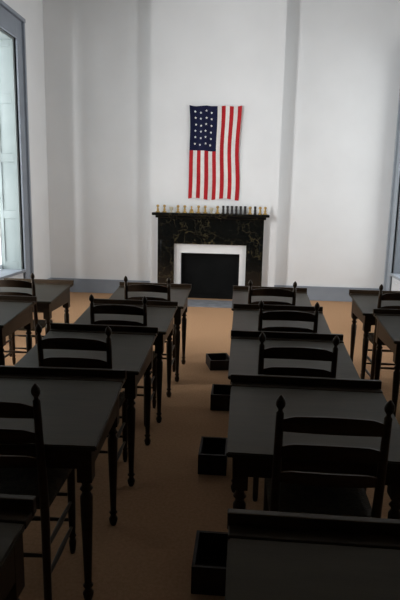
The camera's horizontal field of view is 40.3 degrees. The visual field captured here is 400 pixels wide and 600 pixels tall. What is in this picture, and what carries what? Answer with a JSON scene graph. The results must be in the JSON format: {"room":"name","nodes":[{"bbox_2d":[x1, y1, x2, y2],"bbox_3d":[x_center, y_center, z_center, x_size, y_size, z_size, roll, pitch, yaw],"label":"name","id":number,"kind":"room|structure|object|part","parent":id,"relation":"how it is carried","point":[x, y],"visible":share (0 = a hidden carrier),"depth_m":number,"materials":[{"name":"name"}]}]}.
{"room":"classroom","nodes":[
{"label":"classroom","id":0,"kind":"room"},
{"bbox_2d":[0,0,50,278],"bbox_3d":[-3.192,-1.620,4.055,0.360,4.900,11.210,2,11,4],"label":"wall","id":1,"kind":"structure","parent":0,"point":[31,11],"depth_m":8.75,"materials":[{"name":"white paint"}]},
{"bbox_2d":[0,0,33,279],"bbox_3d":[-2.875,-1.881,7.444,0.420,4.180,1.860,2,11,4],"label":"window","id":2,"kind":"structure","parent":1,"relation":"in","point":[13,226],"depth_m":8.07,"materials":[{"name":"blue paint"}]},
{"bbox_3d":[-3.062,-1.991,7.440,0.040,3.310,1.300,2,11,4],"label":"sash","id":3,"kind":"part","parent":2,"relation":"part of","materials":[{"name":"white paint"}]},
{"bbox_2d":[0,37,22,269],"bbox_3d":[-2.836,-2.099,8.043,0.300,3.310,0.042,2,11,4],"label":"shutter","id":4,"kind":"object","parent":2,"relation":"attached to","point":[11,199],"depth_m":8.05,"materials":[{"name":"white paint"}]},
{"bbox_3d":[-2.897,-0.338,7.732,0.350,0.040,1.300,2,11,4],"label":"sill","id":5,"kind":"part","parent":2,"relation":"part of","materials":[{"name":"blue paint"}]},
{"bbox_3d":[-2.768,-0.068,7.772,0.019,0.500,1.300,2,11,4],"label":"apron panel","id":6,"kind":"part","parent":2,"relation":"part of","materials":[{"name":"white paint"}]},
{"bbox_2d":[3,292,399,599],"bbox_3d":[-0.199,0.978,4.101,6.500,0.100,11.570,2,11,4],"label":"floor","id":7,"kind":"structure","parent":0,"point":[147,554],"depth_m":3.15,"materials":[{"name":"beige carpet"}]},
{"bbox_2d":[0,494,35,599],"bbox_3d":[-0.869,1.012,1.348,0.728,0.820,0.659,2,11,4],"label":"school desk","id":8,"kind":"object","parent":7,"relation":"on","point":[17,512],"visible":1,"depth_m":1.52,"materials":[{"name":"brown wood"}]},
{"bbox_3d":[-0.545,1.006,1.593,0.060,0.755,0.060,2,11,4],"label":"leg","id":9,"kind":"part","parent":8,"relation":"part of","materials":[{"name":"brown wood"}]},
{"bbox_2d":[0,295,36,364],"bbox_3d":[-1.783,0.418,4.418,0.728,0.820,0.659,2,11,4],"label":"school desk","id":10,"kind":"object","parent":7,"relation":"on","point":[16,312],"visible":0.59,"depth_m":4.43,"materials":[{"name":"brown wood"}]},
{"bbox_3d":[-1.505,0.538,4.140,0.060,0.697,0.060,2,11,4],"label":"leg","id":11,"kind":"part","parent":10,"relation":"part of","materials":[{"name":"brown wood"}]},
{"bbox_3d":[-1.460,0.412,4.663,0.060,0.755,0.060,2,11,4],"label":"leg","id":12,"kind":"part","parent":10,"relation":"part of","materials":[{"name":"brown wood"}]},
{"bbox_2d":[0,273,52,364],"bbox_3d":[-1.666,0.203,5.118,0.423,0.990,0.471,2,11,4],"label":"chair","id":13,"kind":"object","parent":7,"relation":"on","point":[3,283],"visible":0.39,"depth_m":4.90,"materials":[{"name":"black wood"}]},
{"bbox_3d":[-1.848,0.410,5.391,0.038,0.475,0.037,2,11,4],"label":"leg","id":14,"kind":"part","parent":13,"relation":"part of","materials":[{"name":"black wood"}]},
{"bbox_3d":[-1.490,0.240,4.937,0.036,0.990,0.092,2,11,4],"label":"post","id":15,"kind":"part","parent":13,"relation":"part of","materials":[{"name":"black wood"}]},
{"bbox_3d":[-1.664,0.229,5.160,0.421,0.032,0.360,2,11,4],"label":"seat","id":16,"kind":"part","parent":13,"relation":"part of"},
{"bbox_2d":[0,278,73,356],"bbox_3d":[-1.687,0.247,5.341,0.728,0.820,0.659,2,11,4],"label":"school desk","id":17,"kind":"object","parent":7,"relation":"on","point":[51,294],"visible":0.49,"depth_m":5.31,"materials":[{"name":"brown wood"}]},
{"bbox_3d":[-1.968,0.220,5.632,0.060,0.755,0.060,2,11,4],"label":"leg","id":18,"kind":"part","parent":17,"relation":"part of","materials":[{"name":"brown wood"}]},
{"bbox_3d":[-1.409,0.367,5.062,0.060,0.697,0.060,2,11,4],"label":"leg","id":19,"kind":"part","parent":17,"relation":"part of","materials":[{"name":"brown wood"}]},
{"bbox_3d":[-1.364,0.241,5.585,0.060,0.755,0.060,2,11,4],"label":"leg","id":20,"kind":"part","parent":17,"relation":"part of","materials":[{"name":"brown wood"}]},
{"bbox_2d":[0,383,76,599],"bbox_3d":[-0.796,0.749,2.297,0.423,0.990,0.471,2,11,2],"label":"chair","id":21,"kind":"object","parent":7,"relation":"on","point":[19,475],"visible":0.89,"depth_m":2.18,"materials":[{"name":"black wood"}]},
{"bbox_3d":[-0.795,0.775,2.340,0.421,0.032,0.360,2,11,2],"label":"seat","id":22,"kind":"part","parent":21,"relation":"part of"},
{"bbox_3d":[-0.614,0.786,2.122,0.036,0.990,0.092,2,11,2],"label":"post","id":23,"kind":"part","parent":21,"relation":"part of","materials":[{"name":"black wood"}]},
{"bbox_3d":[-0.600,0.968,2.550,0.038,0.475,0.037,2,11,2],"label":"leg","id":24,"kind":"part","parent":21,"relation":"part of","materials":[{"name":"black wood"}]},
{"bbox_2d":[0,365,125,599],"bbox_3d":[-0.753,0.799,2.495,0.728,0.820,0.659,2,11,2],"label":"school desk","id":25,"kind":"object","parent":7,"relation":"on","point":[80,406],"visible":0.97,"depth_m":2.39,"materials":[{"name":"brown wood"}]},
{"bbox_3d":[-0.462,0.918,2.230,0.060,0.697,0.060,2,11,2],"label":"leg","id":26,"kind":"part","parent":25,"relation":"part of","materials":[{"name":"brown wood"}]},
{"bbox_3d":[-0.441,0.791,2.754,0.060,0.755,0.060,2,11,2],"label":"leg","id":27,"kind":"part","parent":25,"relation":"part of","materials":[{"name":"brown wood"}]},
{"bbox_2d":[35,324,127,461],"bbox_3d":[-0.675,0.583,3.200,0.423,0.990,0.471,2,11,3],"label":"chair","id":28,"kind":"object","parent":7,"relation":"on","point":[65,343],"visible":0.39,"depth_m":2.94,"materials":[{"name":"black wood"}]},
{"bbox_3d":[-0.875,0.608,3.042,0.036,0.990,0.092,2,11,3],"label":"post","id":29,"kind":"part","parent":28,"relation":"part of","materials":[{"name":"black wood"}]},
{"bbox_3d":[-0.496,0.620,3.021,0.036,0.990,0.092,2,11,3],"label":"post","id":30,"kind":"part","parent":28,"relation":"part of","materials":[{"name":"black wood"}]},
{"bbox_3d":[-0.673,0.609,3.242,0.421,0.032,0.360,2,11,3],"label":"seat","id":31,"kind":"part","parent":28,"relation":"part of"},
{"bbox_3d":[-0.475,0.802,3.449,0.038,0.475,0.037,2,11,3],"label":"leg","id":32,"kind":"part","parent":28,"relation":"part of","materials":[{"name":"black wood"}]},
{"bbox_2d":[14,323,157,486],"bbox_3d":[-0.675,0.628,3.421,0.728,0.820,0.659,2,11,4],"label":"school desk","id":33,"kind":"object","parent":7,"relation":"on","point":[132,346],"visible":0.56,"depth_m":3.34,"materials":[{"name":"brown wood"}]},
{"bbox_3d":[-0.397,0.748,3.143,0.060,0.697,0.060,2,11,4],"label":"leg","id":34,"kind":"part","parent":33,"relation":"part of","materials":[{"name":"brown wood"}]},
{"bbox_3d":[-0.352,0.622,3.666,0.060,0.755,0.060,2,11,4],"label":"leg","id":35,"kind":"part","parent":33,"relation":"part of","materials":[{"name":"brown wood"}]},
{"bbox_2d":[89,294,156,426],"bbox_3d":[-0.568,0.416,4.103,0.423,0.990,0.471,2,11,4],"label":"chair","id":36,"kind":"object","parent":7,"relation":"on","point":[99,309],"visible":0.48,"depth_m":3.83,"materials":[{"name":"black wood"}]},
{"bbox_3d":[-0.771,0.440,3.950,0.036,0.990,0.092,2,11,4],"label":"post","id":37,"kind":"part","parent":36,"relation":"part of","materials":[{"name":"black wood"}]},
{"bbox_3d":[-0.393,0.454,3.920,0.036,0.990,0.092,2,11,4],"label":"post","id":38,"kind":"part","parent":36,"relation":"part of","materials":[{"name":"black wood"}]},
{"bbox_3d":[-0.363,0.636,4.348,0.038,0.475,0.037,2,11,4],"label":"leg","id":39,"kind":"part","parent":36,"relation":"part of","materials":[{"name":"black wood"}]},
{"bbox_2d":[74,298,177,422],"bbox_3d":[-0.581,0.460,4.325,0.728,0.820,0.659,2,11,4],"label":"school desk","id":40,"kind":"object","parent":7,"relation":"on","point":[160,314],"visible":0.51,"depth_m":4.26,"materials":[{"name":"brown wood"}]},
{"bbox_3d":[-0.302,0.581,4.047,0.060,0.697,0.060,2,11,4],"label":"leg","id":41,"kind":"part","parent":40,"relation":"part of","materials":[{"name":"brown wood"}]},
{"bbox_3d":[-0.257,0.455,4.570,0.060,0.755,0.060,2,11,4],"label":"leg","id":42,"kind":"part","parent":40,"relation":"part of","materials":[{"name":"brown wood"}]},
{"bbox_2d":[109,282,190,381],"bbox_3d":[-0.484,0.290,5.247,0.728,0.820,0.659,2,11,4],"label":"school desk","id":43,"kind":"object","parent":7,"relation":"on","point":[179,292],"visible":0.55,"depth_m":5.20,"materials":[{"name":"brown wood"}]},
{"bbox_3d":[-0.206,0.410,4.969,0.060,0.697,0.060,2,11,4],"label":"leg","id":44,"kind":"part","parent":43,"relation":"part of","materials":[{"name":"brown wood"}]},
{"bbox_3d":[-0.161,0.284,5.492,0.060,0.755,0.060,2,11,4],"label":"leg","id":45,"kind":"part","parent":43,"relation":"part of","materials":[{"name":"brown wood"}]},
{"bbox_2d":[124,276,175,371],"bbox_3d":[-0.453,0.246,5.024,0.423,0.990,0.471,2,11,4],"label":"chair","id":46,"kind":"object","parent":7,"relation":"on","point":[135,287],"visible":0.43,"depth_m":4.75,"materials":[{"name":"black wood"}]},
{"bbox_3d":[-0.656,0.270,4.871,0.036,0.990,0.092,2,11,4],"label":"post","id":47,"kind":"part","parent":46,"relation":"part of","materials":[{"name":"black wood"}]},
{"bbox_3d":[-0.278,0.284,4.841,0.036,0.990,0.092,2,11,4],"label":"post","id":48,"kind":"part","parent":46,"relation":"part of","materials":[{"name":"black wood"}]},
{"bbox_3d":[-0.248,0.466,5.269,0.038,0.475,0.037,2,11,4],"label":"leg","id":49,"kind":"part","parent":46,"relation":"part of","materials":[{"name":"black wood"}]},
{"bbox_2d":[191,530,227,595],"bbox_3d":[0.060,1.176,2.448,0.175,0.130,0.260,2,11,4],"label":"wooden box","id":50,"kind":"object","parent":7,"relation":"on","point":[209,561],"visible":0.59,"depth_m":2.44,"materials":[{"name":"brown wood"}]},
{"bbox_2d":[188,299,231,307],"bbox_3d":[0.119,0.057,8.757,1.200,0.012,0.560,2,11,4],"label":"hearth","id":51,"kind":"object","parent":7,"relation":"on","point":[191,302],"depth_m":8.71,"materials":[{"name":"grey stone"}]},
{"bbox_2d":[152,212,269,298],"bbox_3d":[0.161,-0.701,8.954,1.880,1.430,0.330,2,11,4],"label":"fireplace","id":52,"kind":"object","parent":7,"relation":"on","point":[220,252],"visible":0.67,"depth_m":8.93,"materials":[{"name":"black stone"}]},
{"bbox_2d":[152,212,269,219],"bbox_3d":[0.171,-1.354,8.790,1.880,0.085,0.248,2,11,4],"label":"mantel shelf","id":53,"kind":"object","parent":52,"relation":"attached to","point":[160,215],"depth_m":8.71,"materials":[{"name":"black stone"}]},
{"bbox_2d":[198,436,226,475],"bbox_3d":[0.085,0.987,3.462,0.175,0.130,0.260,2,11,4],"label":"wooden box","id":54,"kind":"object","parent":7,"relation":"on","point":[212,458],"visible":0.94,"depth_m":3.35,"materials":[{"name":"brown wood"}]},
{"bbox_2d":[206,353,229,370],"bbox_3d":[0.189,0.621,5.508,0.220,0.100,0.260,-1,11,-9],"label":"wooden box","id":55,"kind":"object","parent":7,"relation":"on","point":[214,361],"visible":0.8,"depth_m":5.40,"materials":[{"name":"brown wood"}]},
{"bbox_2d":[210,384,230,410],"bbox_3d":[0.180,0.798,4.480,0.175,0.130,0.260,2,11,4],"label":"wooden box","id":56,"kind":"object","parent":7,"relation":"on","point":[220,393],"visible":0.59,"depth_m":4.36,"materials":[{"name":"brown wood"}]},
{"bbox_2d":[231,285,311,310],"bbox_3d":[0.657,0.330,5.159,0.728,0.820,0.659,2,11,4],"label":"school desk","id":57,"kind":"object","parent":7,"relation":"on","point":[240,293],"visible":0.17,"depth_m":5.16,"materials":[{"name":"brown wood"}]},
{"bbox_2d":[248,280,296,305],"bbox_3d":[0.628,0.284,4.941,0.423,0.990,0.471,2,11,4],"label":"chair","id":58,"kind":"object","parent":7,"relation":"on","point":[263,291],"visible":0.25,"depth_m":4.66,"materials":[{"name":"black wood"}]},
{"bbox_3d":[0.425,0.308,4.787,0.036,0.990,0.092,2,11,4],"label":"post","id":59,"kind":"part","parent":58,"relation":"part of","materials":[{"name":"black wood"}]},
{"bbox_3d":[0.803,0.322,4.758,0.036,0.990,0.092,2,11,4],"label":"post","id":60,"kind":"part","parent":58,"relation":"part of","materials":[{"name":"black wood"}]},
{"bbox_2d":[232,303,330,333],"bbox_3d":[0.603,0.502,4.233,0.728,0.820,0.659,2,11,4],"label":"school desk","id":61,"kind":"object","parent":7,"relation":"on","point":[245,316],"visible":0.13,"depth_m":4.23,"materials":[{"name":"brown wood"}]},
{"bbox_2d":[258,300,319,332],"bbox_3d":[0.615,0.458,4.011,0.423,0.990,0.471,2,11,4],"label":"chair","id":62,"kind":"object","parent":7,"relation":"on","point":[270,315],"visible":0.3,"depth_m":3.73,"materials":[{"name":"black wood"}]},
{"bbox_3d":[0.413,0.482,3.856,0.036,0.990,0.092,2,11,4],"label":"post","id":63,"kind":"part","parent":62,"relation":"part of","materials":[{"name":"black wood"}]},
{"bbox_3d":[0.791,0.495,3.831,0.036,0.990,0.092,2,11,4],"label":"post","id":64,"kind":"part","parent":62,"relation":"part of","materials":[{"name":"black wood"}]},
{"bbox_2d":[228,330,359,492],"bbox_3d":[0.532,0.670,3.327,0.728,0.820,0.659,2,11,4],"label":"school desk","id":65,"kind":"object","parent":7,"relation":"on","point":[244,348],"visible":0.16,"depth_m":3.34,"materials":[{"name":"brown wood"}]},
{"bbox_3d":[0.206,0.769,3.096,0.060,0.697,0.060,2,11,4],"label":"leg","id":66,"kind":"part","parent":65,"relation":"part of","materials":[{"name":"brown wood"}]},
{"bbox_2d":[252,332,339,501],"bbox_3d":[0.523,0.625,3.107,0.423,0.990,0.471,2,11,5],"label":"chair","id":67,"kind":"object","parent":7,"relation":"on","point":[298,353],"visible":0.34,"depth_m":2.83,"materials":[{"name":"black wood"}]},
{"bbox_3d":[0.318,0.649,2.956,0.036,0.990,0.092,2,11,5],"label":"post","id":68,"kind":"part","parent":67,"relation":"part of","materials":[{"name":"black wood"}]},
{"bbox_3d":[0.696,0.663,2.923,0.036,0.990,0.092,2,11,5],"label":"post","id":69,"kind":"part","parent":67,"relation":"part of","materials":[{"name":"black wood"}]},
{"bbox_2d":[225,508,399,599],"bbox_3d":[0.405,1.057,1.249,0.728,0.820,0.659,2,11,4],"label":"school desk","id":70,"kind":"object","parent":7,"relation":"on","point":[272,555],"visible":1,"depth_m":1.39,"materials":[{"name":"brown wood"}]},
{"bbox_2d":[226,373,399,518],"bbox_3d":[0.480,0.838,2.429,0.728,0.820,0.659,2,11,4],"label":"school desk","id":71,"kind":"object","parent":7,"relation":"on","point":[253,397],"visible":0.65,"depth_m":2.32,"materials":[{"name":"brown wood"}]},
{"bbox_3d":[0.155,0.936,2.198,0.060,0.697,0.060,2,11,4],"label":"leg","id":72,"kind":"part","parent":71,"relation":"part of","materials":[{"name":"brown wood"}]},
{"bbox_3d":[0.758,0.958,2.151,0.060,0.697,0.060,2,11,4],"label":"leg","id":73,"kind":"part","parent":71,"relation":"part of","materials":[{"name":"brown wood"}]},
{"bbox_2d":[263,395,394,517],"bbox_3d":[0.483,0.792,2.208,0.423,0.990,0.471,2,11,4],"label":"chair","id":74,"kind":"object","parent":7,"relation":"on","point":[286,491],"visible":0.64,"depth_m":1.98,"materials":[{"name":"black wood"}]},
{"bbox_3d":[0.304,0.999,2.483,0.038,0.475,0.037,2,11,4],"label":"leg","id":75,"kind":"part","parent":74,"relation":"part of","materials":[{"name":"black wood"}]},
{"bbox_3d":[0.281,0.817,2.055,0.036,0.990,0.092,2,11,4],"label":"post","id":76,"kind":"part","parent":74,"relation":"part of","materials":[{"name":"black wood"}]},
{"bbox_3d":[0.486,0.819,2.250,0.421,0.032,0.360,2,11,4],"label":"seat","id":77,"kind":"part","parent":74,"relation":"part of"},
{"bbox_3d":[0.658,0.830,2.025,0.036,0.990,0.092,2,11,4],"label":"post","id":78,"kind":"part","parent":74,"relation":"part of","materials":[{"name":"black wood"}]},
{"bbox_2d":[349,289,399,378],"bbox_3d":[1.790,0.370,5.072,0.728,0.820,0.659,2,11,4],"label":"school desk","id":79,"kind":"object","parent":7,"relation":"on","point":[363,301],"visible":0.65,"depth_m":5.03,"materials":[{"name":"brown wood"}]},
{"bbox_3d":[1.509,0.343,5.363,0.060,0.755,0.060,2,11,4],"label":"leg","id":80,"kind":"part","parent":79,"relation":"part of","materials":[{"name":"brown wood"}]},
{"bbox_3d":[1.464,0.469,4.840,0.060,0.697,0.060,2,11,4],"label":"leg","id":81,"kind":"part","parent":79,"relation":"part of","materials":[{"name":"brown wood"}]},
{"bbox_2d":[361,284,399,379],"bbox_3d":[1.722,0.323,4.856,0.423,0.990,0.471,2,11,4],"label":"chair","id":82,"kind":"object","parent":7,"relation":"on","point":[388,296],"visible":0.53,"depth_m":4.72,"materials":[{"name":"black wood"}]},
{"bbox_3d":[1.725,0.349,4.898,0.421,0.032,0.360,2,11,4],"label":"seat","id":83,"kind":"part","parent":82,"relation":"part of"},
{"bbox_3d":[1.520,0.347,4.702,0.036,0.990,0.092,2,11,4],"label":"post","id":84,"kind":"part","parent":82,"relation":"part of","materials":[{"name":"black wood"}]},
{"bbox_2d":[373,308,399,417],"bbox_3d":[1.731,0.542,4.146,0.728,0.820,0.659,2,11,4],"label":"school desk","id":85,"kind":"object","parent":7,"relation":"on","point":[388,320],"visible":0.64,"depth_m":4.14,"materials":[{"name":"brown wood"}]},
{"bbox_3d":[1.450,0.515,4.438,0.060,0.755,0.060,2,11,4],"label":"leg","id":86,"kind":"part","parent":85,"relation":"part of","materials":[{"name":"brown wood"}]},
{"bbox_3d":[1.405,0.641,3.915,0.060,0.697,0.060,2,11,4],"label":"leg","id":87,"kind":"part","parent":85,"relation":"part of","materials":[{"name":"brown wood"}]},
{"bbox_2d":[150,0,286,286],"bbox_3d":[0.249,-2.443,8.838,2.080,4.900,0.250,2,11,4],"label":"wall","id":88,"kind":"structure","parent":0,"point":[204,52],"depth_m":8.55,"materials":[{"name":"white paint"}]},
{"bbox_2d":[188,105,241,200],"bbox_3d":[0.232,-2.338,8.698,0.827,1.465,0.065,2,11,4],"label":"flag","id":89,"kind":"object","parent":88,"relation":"attached to","point":[214,130],"visible":1,"depth_m":8.69,"materials":[{"name":"multicoloured fabric"}]},
{"bbox_2d":[42,0,399,287],"bbox_3d":[0.314,-2.497,9.134,5.780,4.900,0.360,2,11,4],"label":"wall","id":90,"kind":"structure","parent":0,"point":[341,86],"depth_m":8.92,"materials":[{"name":"white paint"}]},
{"bbox_2d":[52,278,149,292],"bbox_3d":[-1.719,-0.241,9.522,1.789,0.240,0.033,2,11,4],"label":"baseboard","id":91,"kind":"structure","parent":90,"relation":"attached to","point":[80,285],"depth_m":9.52,"materials":[{"name":"blue paint"}]},
{"bbox_2d":[274,285,378,301],"bbox_3d":[2.178,-0.103,9.221,1.869,0.240,0.033,2,11,4],"label":"baseboard","id":92,"kind":"structure","parent":90,"relation":"attached to","point":[317,293],"depth_m":9.21,"materials":[{"name":"blue paint"}]},
{"bbox_3d":[2.926,-1.403,3.581,0.360,4.900,11.210,2,11,4],"label":"wall","id":93,"kind":"structure","parent":0,"visible":0},
{"bbox_2d":[383,91,399,290],"bbox_3d":[3.230,-1.841,7.883,0.420,4.190,1.830,2,11,4],"label":"window","id":94,"kind":"structure","parent":93,"relation":"in","point":[391,276],"depth_m":8.71,"materials":[{"name":"blue paint"}]},
{"bbox_3d":[3.187,-0.293,8.174,0.350,0.040,1.250,2,11,4],"label":"sill","id":95,"kind":"part","parent":94,"relation":"part of","materials":[{"name":"blue paint"}]},
{"bbox_3d":[3.047,-0.033,8.234,0.019,0.500,1.250,2,11,4],"label":"apron panel","id":96,"kind":"part","parent":94,"relation":"part of","materials":[{"name":"white paint"}]},
{"bbox_2d":[393,199,399,273],"bbox_3d":[3.296,-2.048,8.456,0.300,3.310,0.042,2,11,4],"label":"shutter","id":97,"kind":"object","parent":94,"relation":"attached to","point":[396,238],"depth_m":8.68,"materials":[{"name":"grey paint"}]}
]}

